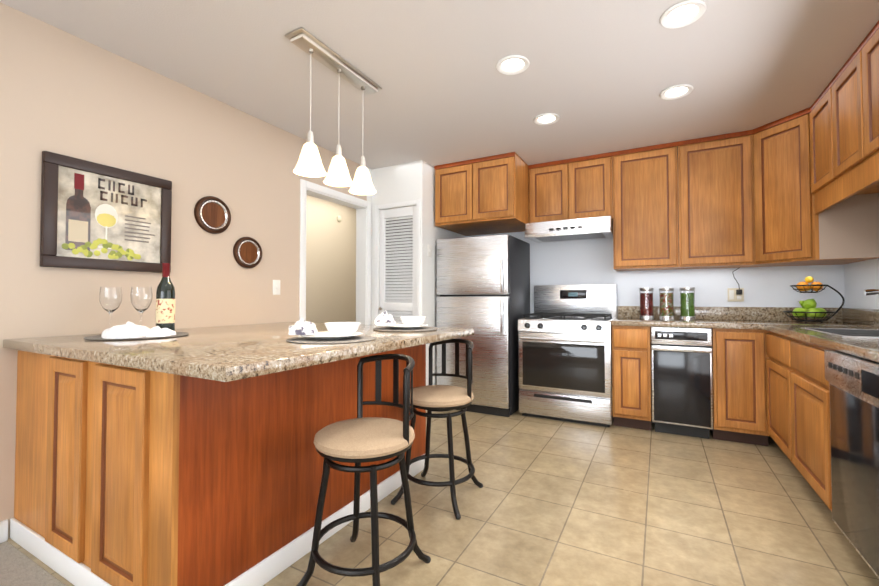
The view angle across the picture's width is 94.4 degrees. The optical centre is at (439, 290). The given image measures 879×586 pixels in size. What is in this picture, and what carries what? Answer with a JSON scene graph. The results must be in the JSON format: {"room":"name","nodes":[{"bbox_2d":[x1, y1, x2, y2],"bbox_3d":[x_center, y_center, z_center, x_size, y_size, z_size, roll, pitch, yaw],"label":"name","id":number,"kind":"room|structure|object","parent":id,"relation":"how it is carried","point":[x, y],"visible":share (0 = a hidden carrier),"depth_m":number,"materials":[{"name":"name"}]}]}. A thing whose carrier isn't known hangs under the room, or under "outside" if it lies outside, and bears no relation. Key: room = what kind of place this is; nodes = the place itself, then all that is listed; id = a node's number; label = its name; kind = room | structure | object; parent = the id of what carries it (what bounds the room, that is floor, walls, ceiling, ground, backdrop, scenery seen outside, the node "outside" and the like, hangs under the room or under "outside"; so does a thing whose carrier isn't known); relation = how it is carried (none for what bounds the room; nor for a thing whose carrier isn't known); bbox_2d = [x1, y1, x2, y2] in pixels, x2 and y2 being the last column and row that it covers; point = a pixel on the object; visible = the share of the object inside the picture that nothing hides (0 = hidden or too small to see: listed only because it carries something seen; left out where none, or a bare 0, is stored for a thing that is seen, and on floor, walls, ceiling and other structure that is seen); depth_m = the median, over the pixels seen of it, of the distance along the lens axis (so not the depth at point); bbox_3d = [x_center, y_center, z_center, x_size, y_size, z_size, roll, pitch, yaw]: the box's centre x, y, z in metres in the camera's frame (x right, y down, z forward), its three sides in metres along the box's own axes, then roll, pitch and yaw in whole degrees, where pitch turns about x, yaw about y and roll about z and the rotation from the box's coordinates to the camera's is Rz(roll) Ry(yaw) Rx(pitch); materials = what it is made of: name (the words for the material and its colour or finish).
{"room":"kitchen","nodes":[
{"label":"kitchen","id":0,"kind":"room"},
{"bbox_2d":[0,541,64,585],"bbox_3d":[-0.598,1.162,1.591,5.470,0.060,9.000,-1,-1,28],"label":"floor carpet","id":1,"kind":"object","parent":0,"point":[18,567],"visible":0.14,"depth_m":1.64,"materials":[{"name":"beige carpet"}]},
{"bbox_2d":[0,2,371,537],"bbox_3d":[-2.106,-0.089,1.762,0.120,2.450,7.620,-1,-1,28],"label":"wall","id":2,"kind":"structure","parent":0,"point":[62,92],"depth_m":2.31,"materials":[{"name":"beige paint"}]},
{"bbox_2d":[0,519,7,542],"bbox_3d":[-2.508,1.069,0.852,0.013,0.095,5.680,-1,-1,28],"label":"baseboard","id":3,"kind":"structure","parent":2,"relation":"attached to","point":[4,531],"depth_m":1.84,"materials":[{"name":"white wood"}]},
{"bbox_2d":[40,151,171,272],"bbox_3d":[-1.775,-0.390,2.218,0.030,0.560,0.585,-1,-1,28],"label":"picture frame","id":4,"kind":"object","parent":2,"relation":"attached to","point":[97,216],"visible":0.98,"depth_m":2.17,"materials":[{"name":"brown"}]},
{"bbox_2d":[194,196,230,233],"bbox_3d":[-1.508,-0.504,2.721,0.025,0.250,0.250,-1,-1,28],"label":"wall art","id":5,"kind":"object","parent":2,"relation":"attached to","point":[212,214],"visible":1,"depth_m":2.71,"materials":[{"name":"brown wood"}]},
{"bbox_2d":[233,237,261,267],"bbox_3d":[-1.383,-0.274,2.950,0.024,0.230,0.230,-1,-1,28],"label":"wall art","id":6,"kind":"object","parent":2,"relation":"attached to","point":[247,252],"visible":1,"depth_m":2.94,"materials":[{"name":"brown wood"}]},
{"bbox_2d":[273,280,279,294],"bbox_3d":[-1.266,-0.024,3.171,0.015,0.116,0.070,-1,-1,28],"label":"switch plate","id":7,"kind":"object","parent":2,"relation":"attached to","point":[276,287],"visible":1,"depth_m":3.17,"materials":[{"name":"white plastic"}]},
{"bbox_2d":[299,179,370,324],"bbox_3d":[-0.989,0.130,3.814,0.141,2.100,0.940,-1,-1,28],"label":"trim","id":8,"kind":"structure","parent":2,"relation":"attached to","point":[362,207],"depth_m":4.14,"materials":[{"name":"white wood"}]},
{"bbox_2d":[306,195,355,322],"bbox_3d":[-1.784,-0.022,4.883,0.120,2.450,4.220,-1,-1,28],"label":"wall","id":9,"kind":"structure","parent":0,"point":[330,268],"depth_m":5.39,"materials":[{"name":"beige paint"}]},
{"bbox_2d":[371,160,464,410],"bbox_3d":[-0.205,-0.030,4.508,0.615,2.450,0.980,-1,-1,28],"label":"wall","id":10,"kind":"structure","parent":0,"point":[410,181],"depth_m":4.09,"materials":[{"name":"white paint"}]},
{"bbox_2d":[379,206,415,323],"bbox_3d":[-0.417,0.172,4.074,0.452,2.004,0.066,-1,-1,28],"label":"closet door","id":11,"kind":"structure","parent":10,"relation":"in","point":[397,263],"depth_m":4.10,"materials":[{"name":"white"}]},
{"bbox_2d":[374,200,420,319],"bbox_3d":[-0.425,0.153,4.059,0.550,2.065,0.012,-1,-1,28],"label":"trim","id":12,"kind":"structure","parent":10,"relation":"attached to","point":[417,203],"depth_m":3.99,"materials":[{"name":"white"}]},
{"bbox_2d":[428,245,431,256],"bbox_3d":[-0.093,-0.395,4.058,0.015,0.116,0.070,-1,-1,28],"label":"light switch","id":13,"kind":"object","parent":10,"relation":"attached to","point":[429,250],"visible":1,"depth_m":4.05,"materials":[{"name":"white plastic"}]},
{"bbox_2d":[0,0,878,169],"bbox_3d":[-0.598,-1.367,1.646,5.470,0.100,9.000,-1,-1,28],"label":"ceiling","id":14,"kind":"structure","parent":0,"point":[598,76],"depth_m":2.34,"materials":[{"name":"white paint"}]},
{"bbox_2d":[285,27,381,194],"bbox_3d":[-0.578,-0.958,2.337,0.170,0.686,0.670,-1,-1,28],"label":"pendant light","id":15,"kind":"object","parent":14,"relation":"hanging from","point":[309,163],"visible":1,"depth_m":2.28,"materials":[{"name":"white glass"}]},
{"bbox_2d":[496,55,529,74],"bbox_3d":[0.422,-1.296,2.344,0.190,0.011,0.190,-1,-1,28],"label":"recessed light","id":16,"kind":"object","parent":14,"relation":"in","point":[512,64],"visible":0.98,"depth_m":2.34,"materials":[{"name":"white"}]},
{"bbox_2d":[534,113,559,124],"bbox_3d":[0.802,-1.280,3.048,0.190,0.011,0.190,-1,-1,28],"label":"recessed light","id":17,"kind":"object","parent":14,"relation":"in","point":[547,119],"visible":1,"depth_m":3.04,"materials":[{"name":"white"}]},
{"bbox_2d":[660,84,693,99],"bbox_3d":[1.541,-1.289,2.649,0.190,0.011,0.190,-1,-1,28],"label":"recessed light","id":18,"kind":"object","parent":14,"relation":"in","point":[676,91],"visible":0.98,"depth_m":2.65,"materials":[{"name":"white"}]},
{"bbox_2d":[660,0,706,28],"bbox_3d":[1.152,-1.304,1.927,0.190,0.011,0.190,-1,-1,28],"label":"recessed light","id":19,"kind":"object","parent":14,"relation":"in","point":[683,13],"visible":1,"depth_m":1.92,"materials":[{"name":"white"}]},
{"bbox_2d":[7,409,878,585],"bbox_3d":[0.640,1.151,2.569,4.160,0.004,3.745,-1,-1,28],"label":"floor","id":20,"kind":"structure","parent":0,"point":[551,502],"depth_m":2.02,"materials":[{"name":"beige tile"}]},
{"bbox_2d":[10,350,42,558],"bbox_3d":[-1.415,0.713,2.474,0.397,0.870,1.600,-1,-1,28],"label":"base cabinet","id":21,"kind":"object","parent":20,"relation":"on","point":[26,527],"depth_m":1.80,"materials":[{"name":"brown wood"}]},
{"bbox_2d":[39,354,82,585],"bbox_3d":[-1.086,0.709,2.297,0.350,0.870,1.600,-1,-1,28],"label":"base cabinet","id":22,"kind":"object","parent":20,"relation":"on","point":[61,544],"depth_m":1.61,"materials":[{"name":"brown wood"}]},
{"bbox_2d":[79,346,425,585],"bbox_3d":[-0.701,0.704,2.089,0.525,0.870,1.600,-1,-1,28],"label":"base cabinet","id":23,"kind":"object","parent":20,"relation":"on","point":[193,457],"depth_m":1.47,"materials":[{"name":"red wood"}]},
{"bbox_2d":[3,322,473,381],"bbox_3d":[-0.883,0.250,2.197,1.607,0.040,1.660,-1,-1,28],"label":"countertop","id":24,"kind":"structure","parent":23,"relation":"on","point":[216,353],"depth_m":1.54,"materials":[{"name":"beige stone"}]},
{"bbox_2d":[83,332,188,339],"bbox_3d":[-1.474,0.222,1.999,0.416,0.005,0.416,-1,-1,28],"label":"placemat","id":25,"kind":"object","parent":24,"relation":"on","point":[96,337],"visible":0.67,"depth_m":1.87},
{"bbox_2d":[99,287,121,334],"bbox_3d":[-1.647,0.101,2.039,0.092,0.236,0.092,-1,-1,28],"label":"wine glass","id":26,"kind":"object","parent":25,"relation":"on","point":[110,299],"visible":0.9,"depth_m":2.01,"materials":[{"name":"white"}]},
{"bbox_2d":[101,321,175,338],"bbox_3d":[-1.421,0.180,1.923,0.272,0.072,0.266,-1,-1,28],"label":"napkin","id":27,"kind":"object","parent":25,"relation":"on","point":[128,329],"visible":0.98,"depth_m":1.85,"materials":[{"name":"fabric"}]},
{"bbox_2d":[130,287,152,325],"bbox_3d":[-1.516,0.102,2.071,0.092,0.236,0.092,-1,-1,28],"label":"wine glass","id":28,"kind":"object","parent":25,"relation":"on","point":[141,299],"visible":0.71,"depth_m":2.04,"materials":[{"name":"white"}]},
{"bbox_2d":[156,263,174,330],"bbox_3d":[-1.383,0.041,2.056,0.082,0.356,0.082,-1,-1,28],"label":"wine bottle","id":29,"kind":"object","parent":25,"relation":"on","point":[165,304],"visible":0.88,"depth_m":2.03,"materials":[{"name":"green glass"}]},
{"bbox_2d":[286,335,375,343],"bbox_3d":[-0.483,0.218,1.834,0.390,0.005,0.390,-1,-1,28],"label":"placemat","id":30,"kind":"object","parent":24,"relation":"on","point":[309,340],"visible":0.77,"depth_m":1.74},
{"bbox_2d":[301,331,362,339],"bbox_3d":[-0.483,0.205,1.834,0.274,0.020,0.274,-1,-1,28],"label":"dinner plate","id":31,"kind":"object","parent":30,"relation":"on","point":[327,335],"visible":0.79,"depth_m":1.76,"materials":[{"name":"white ceramic"}]},
{"bbox_2d":[288,318,317,334],"bbox_3d":[-0.601,0.156,1.802,0.125,0.074,0.146,-1,-1,28],"label":"napkin","id":32,"kind":"object","parent":31,"relation":"on","point":[301,327],"visible":1,"depth_m":1.76,"materials":[{"name":"fabric"}]},
{"bbox_2d":[324,322,359,335],"bbox_3d":[-0.438,0.177,1.845,0.160,0.059,0.160,-1,-1,28],"label":"soup bowl","id":33,"kind":"object","parent":31,"relation":"on","point":[341,328],"visible":0.9,"depth_m":1.79,"materials":[{"name":"white ceramic"}]},
{"bbox_2d":[373,327,437,331],"bbox_3d":[-0.204,0.232,2.456,0.390,0.005,0.390,-1,-1,28],"label":"placemat","id":34,"kind":"object","parent":24,"relation":"on","point":[389,329],"visible":0.83,"depth_m":2.36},
{"bbox_2d":[386,324,427,328],"bbox_3d":[-0.204,0.218,2.456,0.274,0.020,0.274,-1,-1,28],"label":"dinner plate","id":35,"kind":"object","parent":34,"relation":"on","point":[400,326],"visible":0.9,"depth_m":2.37,"materials":[{"name":"white ceramic"}]},
{"bbox_2d":[374,310,395,325],"bbox_3d":[-0.324,0.162,2.425,0.114,0.088,0.149,-1,-1,28],"label":"napkin","id":36,"kind":"object","parent":35,"relation":"on","point":[383,319],"visible":1,"depth_m":2.39,"materials":[{"name":"fabric"}]},
{"bbox_2d":[400,316,425,325],"bbox_3d":[-0.159,0.190,2.467,0.160,0.059,0.160,-1,-1,28],"label":"soup bowl","id":37,"kind":"object","parent":35,"relation":"on","point":[413,320],"visible":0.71,"depth_m":2.41,"materials":[{"name":"white ceramic"}]},
{"bbox_2d":[296,354,430,585],"bbox_3d":[-0.293,0.702,1.607,0.403,0.863,0.403,-1,-1,23],"label":"bar stool","id":38,"kind":"object","parent":20,"relation":"on","point":[358,440],"visible":1,"depth_m":1.53,"materials":[{"name":"black metal"}]},
{"bbox_2d":[391,339,482,519],"bbox_3d":[-0.004,0.716,2.280,0.402,0.863,0.402,-1,-1,23],"label":"bar stool","id":39,"kind":"object","parent":20,"relation":"on","point":[430,397],"visible":0.94,"depth_m":2.20,"materials":[{"name":"black metal"}]},
{"bbox_2d":[437,234,529,416],"bbox_3d":[0.461,0.336,4.234,0.760,1.699,0.775,-1,-1,28],"label":"fridge","id":40,"kind":"object","parent":20,"relation":"on","point":[483,286],"visible":0.9,"depth_m":3.90,"materials":[{"name":"grey metal"}]},
{"bbox_2d":[518,284,616,426],"bbox_3d":[1.222,0.557,3.869,0.802,1.241,0.687,-1,-1,28],"label":"range","id":41,"kind":"object","parent":20,"relation":"on","point":[565,351],"visible":1,"depth_m":3.65,"materials":[{"name":"silver metal"}]},
{"bbox_2d":[612,325,651,429],"bbox_3d":[1.736,0.738,3.652,0.292,0.870,0.606,-1,-1,28],"label":"base cabinet","id":42,"kind":"object","parent":20,"relation":"on","point":[631,345],"depth_m":3.39,"materials":[{"name":"brown wood"}]},
{"bbox_2d":[651,326,712,438],"bbox_3d":[2.041,0.734,3.461,0.418,0.869,0.620,-1,-1,28],"label":"trash compactor","id":43,"kind":"object","parent":20,"relation":"on","point":[681,381],"visible":1,"depth_m":3.21,"materials":[{"name":"black metal"}]},
{"bbox_2d":[710,328,763,445],"bbox_3d":[2.391,0.730,3.298,0.343,0.870,0.606,-1,-1,28],"label":"base cabinet","id":44,"kind":"object","parent":20,"relation":"on","point":[737,354],"depth_m":3.05,"materials":[{"name":"brown wood"}]},
{"bbox_2d":[611,306,758,329],"bbox_3d":[2.051,0.220,3.487,1.020,0.155,0.617,-1,-1,28],"label":"countertop","id":45,"kind":"structure","parent":44,"relation":"on","point":[706,317],"depth_m":3.49,"materials":[{"name":"stone"}]},
{"bbox_2d":[639,288,653,318],"bbox_3d":[1.889,0.119,3.715,0.120,0.285,0.120,-1,-1,28],"label":"canister","id":46,"kind":"object","parent":45,"relation":"on","point":[646,303],"visible":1,"depth_m":3.67,"materials":[{"name":"red glass"}]},
{"bbox_2d":[659,287,673,319],"bbox_3d":[2.030,0.117,3.639,0.120,0.285,0.120,-1,-1,28],"label":"canister","id":47,"kind":"object","parent":45,"relation":"on","point":[666,302],"visible":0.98,"depth_m":3.59,"materials":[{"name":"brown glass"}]},
{"bbox_2d":[679,287,695,319],"bbox_3d":[2.170,0.116,3.563,0.120,0.285,0.120,-1,-1,28],"label":"canister","id":48,"kind":"object","parent":45,"relation":"on","point":[687,303],"visible":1,"depth_m":3.52,"materials":[{"name":"green glass"}]},
{"bbox_2d":[764,330,815,446],"bbox_3d":[2.563,0.716,2.661,0.607,0.870,0.368,-1,-1,28],"label":"base cabinet","id":49,"kind":"object","parent":20,"relation":"on","point":[773,385],"depth_m":2.79,"materials":[{"name":"brown wood"}]},
{"bbox_2d":[776,357,815,456],"bbox_3d":[2.415,0.797,2.385,0.607,0.696,0.257,-1,-1,28],"label":"base cabinet","id":50,"kind":"object","parent":20,"relation":"on","point":[782,363],"depth_m":2.59,"materials":[{"name":"brown wood"}]},
{"bbox_2d":[788,365,819,496],"bbox_3d":[2.249,0.791,2.077,0.607,0.696,0.443,-1,-1,28],"label":"base cabinet","id":51,"kind":"object","parent":20,"relation":"on","point":[803,399],"depth_m":2.20,"materials":[{"name":"brown wood"}]},
{"bbox_2d":[816,345,832,511],"bbox_3d":[2.098,0.697,1.777,0.586,0.870,0.230,-1,-1,28],"label":"base cabinet","id":52,"kind":"object","parent":20,"relation":"on","point":[822,385],"depth_m":1.93,"materials":[{"name":"brown wood"}]},
{"bbox_2d":[759,307,878,362],"bbox_3d":[2.042,0.260,1.730,0.632,0.309,3.717,-1,-1,28],"label":"countertop","id":53,"kind":"structure","parent":52,"relation":"on","point":[853,331],"depth_m":2.55,"materials":[{"name":"stone"}]},
{"bbox_2d":[783,284,844,322],"bbox_3d":[2.814,0.103,3.091,0.321,0.289,0.309,-1,-1,28],"label":"fruit basket","id":54,"kind":"object","parent":53,"relation":"on","point":[828,317],"visible":0.9,"depth_m":3.02,"materials":[{"name":"black metal"}]},
{"bbox_2d":[796,276,822,290],"bbox_3d":[2.811,-0.049,3.102,0.154,0.115,0.137,-1,-1,28],"label":"citrus fruit","id":55,"kind":"object","parent":54,"relation":"in","point":[809,279],"visible":0.79,"depth_m":3.06,"materials":[{"name":"orange food"}]},
{"bbox_2d":[792,299,828,318],"bbox_3d":[2.809,0.137,3.093,0.213,0.149,0.213,-1,-1,28],"label":"pears","id":56,"kind":"object","parent":54,"relation":"in","point":[808,305],"visible":0.83,"depth_m":3.05,"materials":[{"name":"green food"}]},
{"bbox_2d":[864,289,878,294],"bbox_3d":[2.437,0.101,2.169,0.266,0.250,0.119,-1,-1,28],"label":"faucet","id":57,"kind":"object","parent":53,"relation":"on","point":[871,292],"visible":1,"depth_m":2.19,"materials":[{"name":"silver metal"}]},
{"bbox_2d":[824,350,878,578],"bbox_3d":[1.866,0.690,1.422,0.623,0.869,0.595,-1,-1,28],"label":"dishwasher","id":58,"kind":"object","parent":20,"relation":"on","point":[853,380],"visible":0.98,"depth_m":1.57,"materials":[{"name":"silver metal"}]},
{"bbox_2d":[465,231,844,316],"bbox_3d":[1.563,-0.037,4.179,4.040,2.450,0.120,-1,-1,28],"label":"wall","id":59,"kind":"structure","parent":0,"point":[574,262],"depth_m":3.76,"materials":[{"name":"white paint"}]},
{"bbox_2d":[434,159,497,235],"bbox_3d":[0.315,-0.953,4.360,0.421,0.608,0.777,-1,-1,28],"label":"upper cabinet","id":60,"kind":"object","parent":59,"relation":"attached to","point":[454,182],"depth_m":4.03,"materials":[{"name":"brown wood"}]},
{"bbox_2d":[474,152,529,232],"bbox_3d":[0.686,-0.957,4.160,0.421,0.608,0.777,-1,-1,28],"label":"upper cabinet","id":61,"kind":"object","parent":59,"relation":"attached to","point":[501,181],"depth_m":3.84,"materials":[{"name":"brown wood"}]},
{"bbox_2d":[530,159,569,222],"bbox_3d":[1.147,-0.957,4.155,0.390,0.608,0.347,-1,-1,28],"label":"upper cabinet","id":62,"kind":"object","parent":59,"relation":"attached to","point":[549,181],"depth_m":3.99,"materials":[{"name":"brown wood"}]},
{"bbox_2d":[525,216,612,242],"bbox_3d":[1.281,-0.580,3.983,0.770,0.150,0.506,-1,-1,28],"label":"range hood","id":63,"kind":"object","parent":62,"relation":"attached to","point":[592,228],"visible":0.98,"depth_m":3.81,"materials":[{"name":"silver metal"}]},
{"bbox_2d":[570,152,613,220],"bbox_3d":[1.491,-0.961,3.969,0.390,0.608,0.347,-1,-1,28],"label":"upper cabinet","id":64,"kind":"object","parent":59,"relation":"attached to","point":[592,176],"depth_m":3.81,"materials":[{"name":"brown wood"}]},
{"bbox_2d":[613,142,681,270],"bbox_3d":[1.892,-0.732,3.748,0.517,1.076,0.347,-1,-1,28],"label":"upper cabinet","id":65,"kind":"object","parent":59,"relation":"attached to","point":[647,223],"depth_m":3.59,"materials":[{"name":"brown wood"}]},
{"bbox_2d":[678,130,753,268],"bbox_3d":[2.349,-0.737,3.501,0.520,1.076,0.347,-1,-1,28],"label":"upper cabinet","id":66,"kind":"object","parent":59,"relation":"attached to","point":[718,170],"depth_m":3.34,"materials":[{"name":"brown wood"}]},
{"bbox_2d":[727,268,743,301],"bbox_3d":[2.576,-0.051,3.540,0.116,0.296,0.039,-1,-1,28],"label":"electrical outlet plate","id":67,"kind":"object","parent":59,"relation":"attached to","point":[735,294],"visible":0.96,"depth_m":3.55,"materials":[{"name":"beige plastic"}]},
{"bbox_2d":[750,109,821,266],"bbox_3d":[2.650,-0.744,3.184,0.310,1.076,0.620,-1,-1,28],"label":"upper cabinet","id":68,"kind":"object","parent":59,"relation":"attached to","point":[800,188],"depth_m":3.02,"materials":[{"name":"brown wood"}]},
{"bbox_2d":[844,258,878,308],"bbox_3d":[1.449,-0.131,-0.157,0.120,2.450,7.620,-1,-1,28],"label":"wall","id":69,"kind":"structure","parent":0,"point":[860,277],"depth_m":2.95,"materials":[{"name":"white paint"}]},
{"bbox_2d":[798,193,878,265],"bbox_3d":[2.921,-0.747,3.037,0.306,1.076,0.620,-1,-1,28],"label":"upper cabinet","id":70,"kind":"object","parent":69,"relation":"attached to","point":[850,222],"depth_m":2.75,"materials":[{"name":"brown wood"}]},
{"bbox_2d":[806,88,878,196],"bbox_3d":[2.657,-0.981,2.597,0.347,0.628,0.418,-1,-1,28],"label":"upper cabinet","id":71,"kind":"object","parent":69,"relation":"attached to","point":[817,151],"depth_m":2.68,"materials":[{"name":"brown wood"}]},
{"bbox_2d":[826,52,878,184],"bbox_3d":[2.458,-0.989,2.229,0.347,0.628,0.420,-1,-1,28],"label":"upper cabinet","id":72,"kind":"object","parent":69,"relation":"attached to","point":[842,91],"depth_m":2.33,"materials":[{"name":"brown wood"}]},
{"bbox_2d":[854,21,878,164],"bbox_3d":[2.259,-0.996,1.859,0.347,0.628,0.420,-1,-1,28],"label":"upper cabinet","id":73,"kind":"object","parent":69,"relation":"attached to","point":[866,56],"depth_m":2.07,"materials":[{"name":"brown wood"}]}
]}

